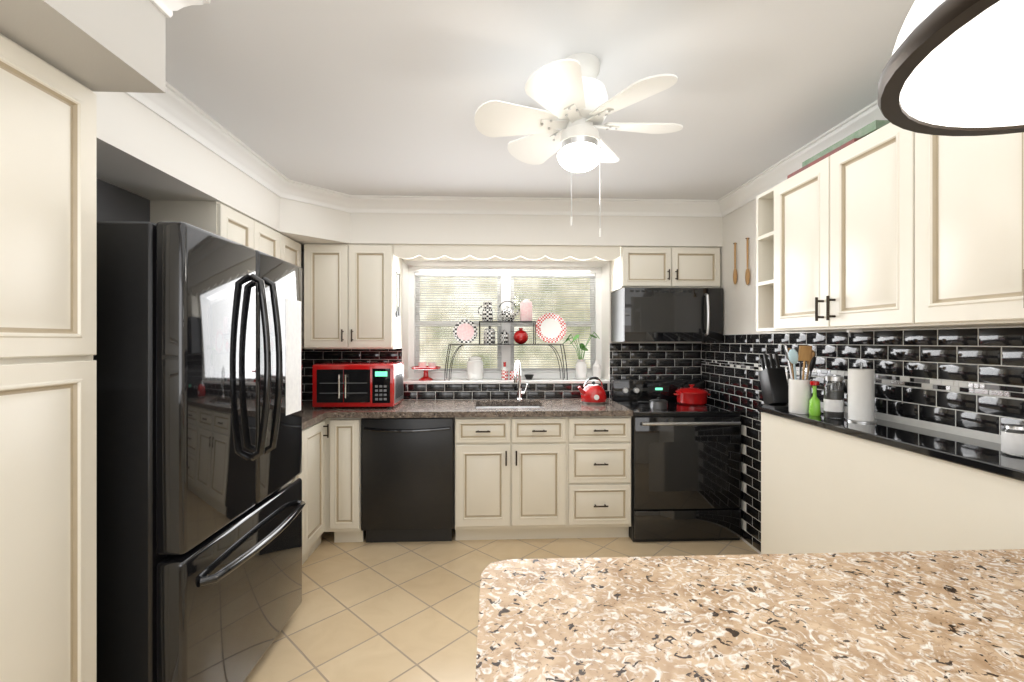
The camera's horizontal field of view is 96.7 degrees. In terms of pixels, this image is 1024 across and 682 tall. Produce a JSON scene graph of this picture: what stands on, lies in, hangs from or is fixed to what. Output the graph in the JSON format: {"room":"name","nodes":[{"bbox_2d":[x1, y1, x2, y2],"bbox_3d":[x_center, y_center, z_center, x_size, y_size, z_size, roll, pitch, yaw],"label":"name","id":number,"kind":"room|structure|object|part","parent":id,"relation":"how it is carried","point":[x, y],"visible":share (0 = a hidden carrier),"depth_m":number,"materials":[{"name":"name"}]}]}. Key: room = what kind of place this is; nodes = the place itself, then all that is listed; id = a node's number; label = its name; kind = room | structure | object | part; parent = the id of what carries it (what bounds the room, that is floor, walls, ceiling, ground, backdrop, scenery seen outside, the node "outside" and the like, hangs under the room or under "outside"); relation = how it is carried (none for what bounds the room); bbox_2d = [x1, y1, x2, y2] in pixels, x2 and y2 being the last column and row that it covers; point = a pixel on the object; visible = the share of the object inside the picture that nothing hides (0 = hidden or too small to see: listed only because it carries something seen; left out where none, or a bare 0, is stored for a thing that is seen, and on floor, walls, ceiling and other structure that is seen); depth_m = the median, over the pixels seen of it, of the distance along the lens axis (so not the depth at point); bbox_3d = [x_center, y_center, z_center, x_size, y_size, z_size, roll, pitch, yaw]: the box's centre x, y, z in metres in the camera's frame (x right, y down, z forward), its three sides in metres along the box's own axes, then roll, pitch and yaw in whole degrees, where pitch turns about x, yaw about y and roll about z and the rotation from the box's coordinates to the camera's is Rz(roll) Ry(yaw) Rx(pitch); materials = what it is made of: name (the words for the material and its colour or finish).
{"room":"kitchen","nodes":[
{"label":"kitchen","id":0,"kind":"room"},
{"bbox_2d":[301,252,611,399],"bbox_3d":[-0.167,0.175,3.977,3.500,2.450,0.460,0,0,-2],"label":"wall","id":1,"kind":"structure","parent":0,"point":[520,261],"depth_m":3.86,"materials":[{"name":"paint"}]},
{"bbox_2d":[304,244,401,348],"bbox_3d":[-1.215,-0.330,3.509,0.650,0.779,0.384,0,0,-2],"label":"upper cabinet","id":2,"kind":"object","parent":1,"relation":"attached to","point":[349,296],"visible":1,"depth_m":3.35,"materials":[{"name":"wood"}]},
{"bbox_2d":[395,272,399,317],"bbox_3d":[-0.880,-0.350,3.507,0.020,0.350,0.129,0,0,-2],"label":"hanging utensils","id":3,"kind":"object","parent":2,"relation":"hanging from","point":[397,309],"visible":0.98,"depth_m":3.47,"materials":[{"name":"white metal"}]},
{"bbox_2d":[409,266,601,378],"bbox_3d":[-0.056,-0.165,4.074,1.710,0.990,0.095,0,0,-2],"label":"window","id":4,"kind":"structure","parent":1,"relation":"in","point":[506,354],"depth_m":4.09,"materials":[{"name":"clear glass"}]},
{"bbox_2d":[415,272,594,371],"bbox_3d":[-0.055,-0.165,4.057,1.602,0.884,0.026,0,0,-2],"label":"window blinds","id":5,"kind":"object","parent":4,"relation":"attached to","point":[474,274],"visible":0.88,"depth_m":4.05,"materials":[{"name":"white plastic"}]},
{"bbox_2d":[404,378,609,383],"bbox_3d":[-0.049,0.340,3.925,1.710,0.020,0.372,0,0,-2],"label":"window sill","id":6,"kind":"structure","parent":1,"relation":"attached to","point":[486,380],"depth_m":3.77,"materials":[{"name":"white wood"}]},
{"bbox_2d":[410,362,440,380],"bbox_3d":[-0.726,0.253,3.843,0.258,0.151,0.258,0,0,43],"label":"decor","id":7,"kind":"object","parent":6,"relation":"on","point":[422,366],"depth_m":3.81,"materials":[{"name":"red ceramic"}]},
{"bbox_2d":[467,356,482,379],"bbox_3d":[-0.316,0.229,3.890,0.139,0.200,0.139,0,0,-41],"label":"decor","id":8,"kind":"object","parent":6,"relation":"on","point":[474,367],"depth_m":3.83,"materials":[{"name":"white ceramic"}]},
{"bbox_2d":[444,321,567,379],"bbox_3d":[-0.050,0.081,3.911,1.038,0.499,0.168,0,0,-2],"label":"wire shelf","id":9,"kind":"object","parent":6,"relation":"on","point":[508,344],"visible":1,"depth_m":3.84,"materials":[{"name":"black metal"}]},
{"bbox_2d":[453,320,477,343],"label":"decor","id":10,"kind":"object","parent":9,"relation":"on","point":[465,331],"depth_m":3.91,"materials":[{"name":"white ceramic"}]},
{"bbox_2d":[478,302,494,343],"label":"decor","id":11,"kind":"object","parent":9,"relation":"on","point":[487,312],"depth_m":3.87,"materials":[{"name":"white ceramic"}]},
{"bbox_2d":[500,328,527,343],"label":"decor","id":12,"kind":"object","parent":9,"relation":"on","point":[520,336],"depth_m":3.88,"materials":[{"name":"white ceramic"}]},
{"bbox_2d":[499,299,531,320],"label":"decor","id":13,"kind":"object","parent":9,"relation":"on","point":[507,314],"depth_m":3.88,"materials":[{"name":"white ceramic"}]},
{"bbox_2d":[536,313,565,342],"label":"decor","id":14,"kind":"object","parent":9,"relation":"on","point":[550,327],"depth_m":3.94,"materials":[{"name":"white ceramic"}]},
{"bbox_2d":[501,362,533,379],"bbox_3d":[0.047,0.254,3.900,0.283,0.150,0.083,0,0,-5],"label":"decor","id":15,"kind":"object","parent":6,"relation":"on","point":[504,372],"depth_m":3.87,"materials":[{"name":"red ceramic"}]},
{"bbox_2d":[563,331,600,379],"bbox_3d":[0.606,0.123,3.939,0.334,0.413,0.130,0,0,-12],"label":"potted plant","id":16,"kind":"object","parent":6,"relation":"on","point":[581,369],"visible":1,"depth_m":3.92,"materials":[{"name":"white ceramic"}]},
{"bbox_2d":[302,326,1023,551],"bbox_3d":[-0.100,0.666,2.373,3.500,1.432,2.750,0,0,-2],"label":"tile backsplash","id":17,"kind":"structure","parent":1,"relation":"attached to","point":[967,382],"depth_m":2.33,"materials":[{"name":"tile"}]},
{"bbox_2d":[611,246,719,291],"bbox_3d":[1.207,-0.562,3.605,0.763,0.314,0.374,0,0,-2],"label":"upper cabinet","id":18,"kind":"object","parent":1,"relation":"attached to","point":[663,267],"visible":1,"depth_m":3.46,"materials":[{"name":"wood"}]},
{"bbox_2d":[611,288,722,341],"bbox_3d":[1.209,-0.198,3.579,0.755,0.405,0.426,0,0,-2],"label":"microwave","id":19,"kind":"object","parent":18,"relation":"attached to","point":[666,314],"visible":0.98,"depth_m":3.41,"materials":[{"name":"black metal"}]},
{"bbox_2d":[244,527,758,681],"bbox_3d":[-0.028,1.430,0.674,3.700,0.060,7.550,0,0,-2],"label":"floor","id":20,"kind":"structure","parent":0,"point":[387,612],"depth_m":2.42,"materials":[{"name":"tile"}]},
{"bbox_2d":[0,33,96,681],"bbox_3d":[-1.475,0.341,0.869,0.622,2.119,0.860,0,0,-2],"label":"pantry cabinet","id":21,"kind":"object","parent":20,"relation":"on","point":[48,372],"visible":1,"depth_m":1.16,"materials":[{"name":"wood"}]},
{"bbox_2d":[93,221,305,681],"bbox_3d":[-1.389,0.510,1.865,0.840,1.780,0.906,0,0,-2],"label":"fridge","id":22,"kind":"object","parent":20,"relation":"on","point":[197,357],"visible":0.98,"depth_m":1.48,"materials":[{"name":"black metal"}]},
{"bbox_2d":[296,418,327,564],"bbox_3d":[-1.552,0.961,2.712,0.622,0.878,0.750,0,0,-2],"label":"base cabinet","id":23,"kind":"object","parent":20,"relation":"on","point":[314,475],"depth_m":2.90,"materials":[{"name":"wood"}]},
{"bbox_2d":[302,411,333,429],"bbox_3d":[-1.533,0.500,2.684,0.660,0.040,0.690,0,0,-2],"label":"countertop","id":24,"kind":"structure","parent":23,"relation":"on","point":[312,415],"depth_m":2.93,"materials":[{"name":"stone"}]},
{"bbox_2d":[332,418,363,542],"bbox_3d":[-1.148,0.961,3.393,0.200,0.878,0.623,0,0,-2],"label":"base cabinet","id":25,"kind":"object","parent":20,"relation":"on","point":[346,432],"depth_m":3.09,"materials":[{"name":"wood"}]},
{"bbox_2d":[361,418,454,542],"bbox_3d":[-0.727,0.962,3.391,0.632,0.876,0.662,0,0,-2],"label":"dishwasher","id":26,"kind":"object","parent":20,"relation":"on","point":[407,479],"visible":0.96,"depth_m":3.10,"materials":[{"name":"black plastic"}]},
{"bbox_2d":[472,420,543,539],"bbox_3d":[-0.023,1.030,3.437,0.520,0.740,0.389,0,0,-2],"label":"base cabinet","id":27,"kind":"object","parent":20,"relation":"on","point":[539,477],"depth_m":3.13,"materials":[{"name":"wood"}]},
{"bbox_2d":[536,416,630,538],"bbox_3d":[0.529,0.961,3.463,0.587,0.878,0.623,0,0,-2],"label":"base cabinet","id":28,"kind":"object","parent":20,"relation":"on","point":[587,460],"depth_m":3.16,"materials":[{"name":"wood"}]},
{"bbox_2d":[302,399,632,417],"bbox_3d":[-0.535,0.557,3.407,2.715,0.154,0.644,0,0,-2],"label":"countertop","id":29,"kind":"structure","parent":28,"relation":"on","point":[460,408],"depth_m":3.19,"materials":[{"name":"stone"}]},
{"bbox_2d":[312,362,403,408],"bbox_3d":[-1.125,0.323,3.367,0.574,0.315,0.397,0,0,-2],"label":"microwave","id":30,"kind":"object","parent":29,"relation":"on","point":[357,384],"visible":1,"depth_m":3.21,"materials":[{"name":"red plastic"}]},
{"bbox_2d":[514,360,527,400],"bbox_3d":[0.070,0.316,3.613,0.120,0.329,0.193,0,0,-2],"label":"faucet","id":31,"kind":"object","parent":29,"relation":"on","point":[520,392],"visible":1,"depth_m":3.67,"materials":[{"name":"silver metal"}]},
{"bbox_2d":[578,376,606,403],"bbox_3d":[0.616,0.377,3.527,0.234,0.206,0.204,0,0,-2],"label":"kettle","id":32,"kind":"object","parent":29,"relation":"on","point":[593,393],"visible":1,"depth_m":3.46,"materials":[{"name":"red metal"}]},
{"bbox_2d":[611,379,742,541],"bbox_3d":[1.212,0.858,3.444,0.766,1.085,0.695,0,0,-2],"label":"stove","id":33,"kind":"object","parent":20,"relation":"on","point":[685,472],"depth_m":3.16,"materials":[{"name":"black metal"}]},
{"bbox_2d":[638,397,667,408],"bbox_3d":[1.020,0.448,3.296,0.214,0.080,0.128,0,0,-2],"label":"pot","id":34,"kind":"object","parent":33,"relation":"on","point":[658,403],"visible":1,"depth_m":3.25,"materials":[{"name":"silver metal"}]},
{"bbox_3d":[1.403,0.412,3.552,0.272,0.151,0.244,0,0,-2],"label":"red dutch oven","id":35,"kind":"part","parent":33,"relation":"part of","materials":[{"name":"red metal"}]},
{"bbox_2d":[475,549,1023,681],"bbox_3d":[0.868,0.940,-0.114,1.774,0.920,2.300,0,0,-2],"label":"countertop","id":36,"kind":"structure","parent":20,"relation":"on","point":[932,616],"depth_m":0.79,"materials":[{"name":"beige stone"}]},
{"bbox_2d":[757,406,1023,553],"bbox_3d":[1.512,0.876,1.777,0.311,1.048,1.395,0,0,-2],"label":"half wall","id":37,"kind":"structure","parent":20,"relation":"on","point":[832,485],"depth_m":1.72,"materials":[{"name":"beige paint"}]},
{"bbox_2d":[758,353,787,408],"bbox_3d":[1.405,0.209,2.425,0.110,0.284,0.159,0,0,-2],"label":"knife block","id":38,"kind":"object","parent":37,"relation":"on","point":[773,383],"visible":0.94,"depth_m":2.41,"materials":[{"name":"black plastic"}]},
{"bbox_2d":[783,345,815,413],"bbox_3d":[1.406,0.186,2.224,0.138,0.331,0.138,0,0,-2],"label":"utensil crock","id":39,"kind":"object","parent":37,"relation":"on","point":[799,392],"visible":1,"depth_m":2.19,"materials":[{"name":"white ceramic"}]},
{"bbox_2d":[808,380,820,415],"bbox_3d":[1.431,0.269,2.152,0.050,0.166,0.049,0,0,-2],"label":"soap bottle","id":40,"kind":"object","parent":37,"relation":"on","point":[814,406],"visible":1,"depth_m":2.14,"materials":[{"name":"green plastic"}]},
{"bbox_2d":[823,376,843,418],"bbox_3d":[1.481,0.256,2.094,0.079,0.192,0.078,0,0,-2],"label":"glass jar","id":41,"kind":"object","parent":37,"relation":"on","point":[833,402],"visible":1,"depth_m":2.06,"materials":[{"name":"white"}]},
{"bbox_2d":[846,362,876,422],"bbox_3d":[1.531,0.223,1.996,0.110,0.257,0.110,0,0,-2],"label":"paper towel","id":42,"kind":"object","parent":37,"relation":"on","point":[861,395],"visible":1,"depth_m":1.96,"materials":[{"name":"white paper"}]},
{"bbox_2d":[1001,424,1023,456],"bbox_3d":[1.562,0.305,1.407,0.070,0.092,0.070,0,0,-2],"label":"jar","id":43,"kind":"object","parent":37,"relation":"on","point":[1012,439],"visible":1,"depth_m":1.39,"materials":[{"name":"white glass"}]},
{"bbox_2d":[166,0,914,199],"bbox_3d":[-0.028,-1.080,0.674,3.700,0.060,7.550,0,0,-2],"label":"ceiling","id":44,"kind":"structure","parent":0,"point":[372,97],"depth_m":1.83,"materials":[{"name":"paint"}]},
{"bbox_2d":[0,0,165,92],"bbox_3d":[-1.315,-0.885,-0.874,0.800,0.330,4.363,0,0,-2],"label":"beam","id":45,"kind":"structure","parent":44,"relation":"attached to","point":[106,45],"depth_m":1.15,"materials":[{"name":"paint"}]},
{"bbox_2d":[150,0,210,17],"bbox_3d":[-0.877,-0.998,-0.815,0.080,0.105,4.443,0,0,-2],"label":"crown molding","id":46,"kind":"structure","parent":44,"relation":"attached to","point":[167,7],"depth_m":1.33,"materials":[{"name":"white wood"}]},
{"bbox_2d":[93,92,722,251],"bbox_3d":[-0.107,-0.885,2.555,3.500,0.330,2.385,0,0,-2],"label":"soffit beam","id":47,"kind":"structure","parent":44,"relation":"attached to","point":[145,152],"depth_m":3.12,"materials":[{"name":"paint"}]},
{"bbox_2d":[292,188,715,216],"bbox_3d":[-0.010,-0.998,3.353,3.060,0.105,0.100,0,0,-2],"label":"crown molding","id":48,"kind":"structure","parent":47,"relation":"attached to","point":[340,201],"depth_m":3.36,"materials":[{"name":"white wood"}]},
{"bbox_2d":[393,244,619,260],"bbox_3d":[-0.031,-0.666,3.431,1.706,0.107,0.018,0,0,-2],"label":"valance board","id":49,"kind":"object","parent":47,"relation":"attached to","point":[485,252],"visible":1,"depth_m":3.42,"materials":[{"name":"beige wood"}]},
{"bbox_2d":[474,53,682,236],"bbox_3d":[0.258,-0.715,1.732,0.798,0.670,0.740,0,0,-2],"label":"ceiling fan","id":50,"kind":"object","parent":44,"relation":"hanging from","point":[569,93],"visible":1,"depth_m":1.66,"materials":[{"name":"white metal"}]},
{"bbox_2d":[878,0,1023,135],"bbox_3d":[0.653,-0.674,0.418,0.496,0.752,0.496,0,0,-2],"label":"pendant lamp","id":51,"kind":"object","parent":44,"relation":"hanging from","point":[953,67],"visible":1,"depth_m":0.51,"materials":[{"name":"white glass"}]},
{"bbox_2d":[720,199,790,553],"bbox_3d":[1.781,0.175,0.500,0.100,2.450,6.850,0,0,-2],"label":"wall","id":52,"kind":"structure","parent":0,"point":[739,296],"depth_m":3.23,"materials":[{"name":"paint"}]},
{"bbox_2d":[733,238,749,284],"bbox_3d":[1.605,-0.543,3.190,0.023,0.324,0.211,0,0,-2],"label":"wooden spoons","id":53,"kind":"object","parent":52,"relation":"hanging from","point":[747,276],"visible":0.94,"depth_m":3.11,"materials":[{"name":"brown wood"}]},
{"bbox_2d":[756,187,825,331],"bbox_3d":[1.486,-0.415,2.375,0.329,0.730,0.178,0,0,-2],"label":"shelf","id":54,"kind":"object","parent":52,"relation":"attached to","point":[765,261],"visible":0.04,"depth_m":2.44,"materials":[{"name":"white wood"}]},
{"bbox_2d":[716,99,886,216],"bbox_3d":[1.700,-0.998,0.271,0.080,0.105,6.400,0,0,-2],"label":"crown molding","id":55,"kind":"structure","parent":52,"relation":"attached to","point":[747,192],"depth_m":2.60,"materials":[{"name":"white wood"}]},
{"bbox_2d":[774,122,901,333],"bbox_3d":[1.494,-0.415,1.904,0.352,0.730,0.760,0,0,-2],"label":"upper cabinet","id":56,"kind":"object","parent":52,"relation":"attached to","point":[890,226],"depth_m":1.83,"materials":[{"name":"wood"}]},
{"bbox_2d":[787,120,889,178],"bbox_3d":[1.507,-0.818,2.015,0.260,0.074,0.500,0,0,-2],"label":"box","id":57,"kind":"object","parent":56,"relation":"on","point":[871,127],"visible":0.25,"depth_m":1.91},
{"bbox_2d":[902,129,1023,328],"bbox_3d":[1.526,-0.415,1.145,0.352,0.730,0.760,0,0,-2],"label":"upper cabinet","id":58,"kind":"object","parent":52,"relation":"attached to","point":[963,196],"depth_m":1.36,"materials":[{"name":"wood"}]},
{"bbox_3d":[-1.816,0.175,0.349,0.100,2.450,6.850,0,0,-2],"label":"wall","id":59,"kind":"structure","parent":0,"visible":0},
{"bbox_2d":[97,179,149,221],"bbox_3d":[-1.825,-0.554,1.808,0.004,0.328,1.025,0,0,-2],"label":"wall","id":60,"kind":"structure","parent":59,"relation":"attached to","point":[115,203],"depth_m":2.13,"materials":[{"name":"grey paint"}]},
{"bbox_2d":[150,200,300,266],"bbox_3d":[-1.693,-0.330,2.829,0.352,0.779,0.995,0,0,-2],"label":"upper cabinet","id":61,"kind":"object","parent":59,"relation":"attached to","point":[218,218],"visible":0.33,"depth_m":2.42,"materials":[{"name":"wood"}]}
]}

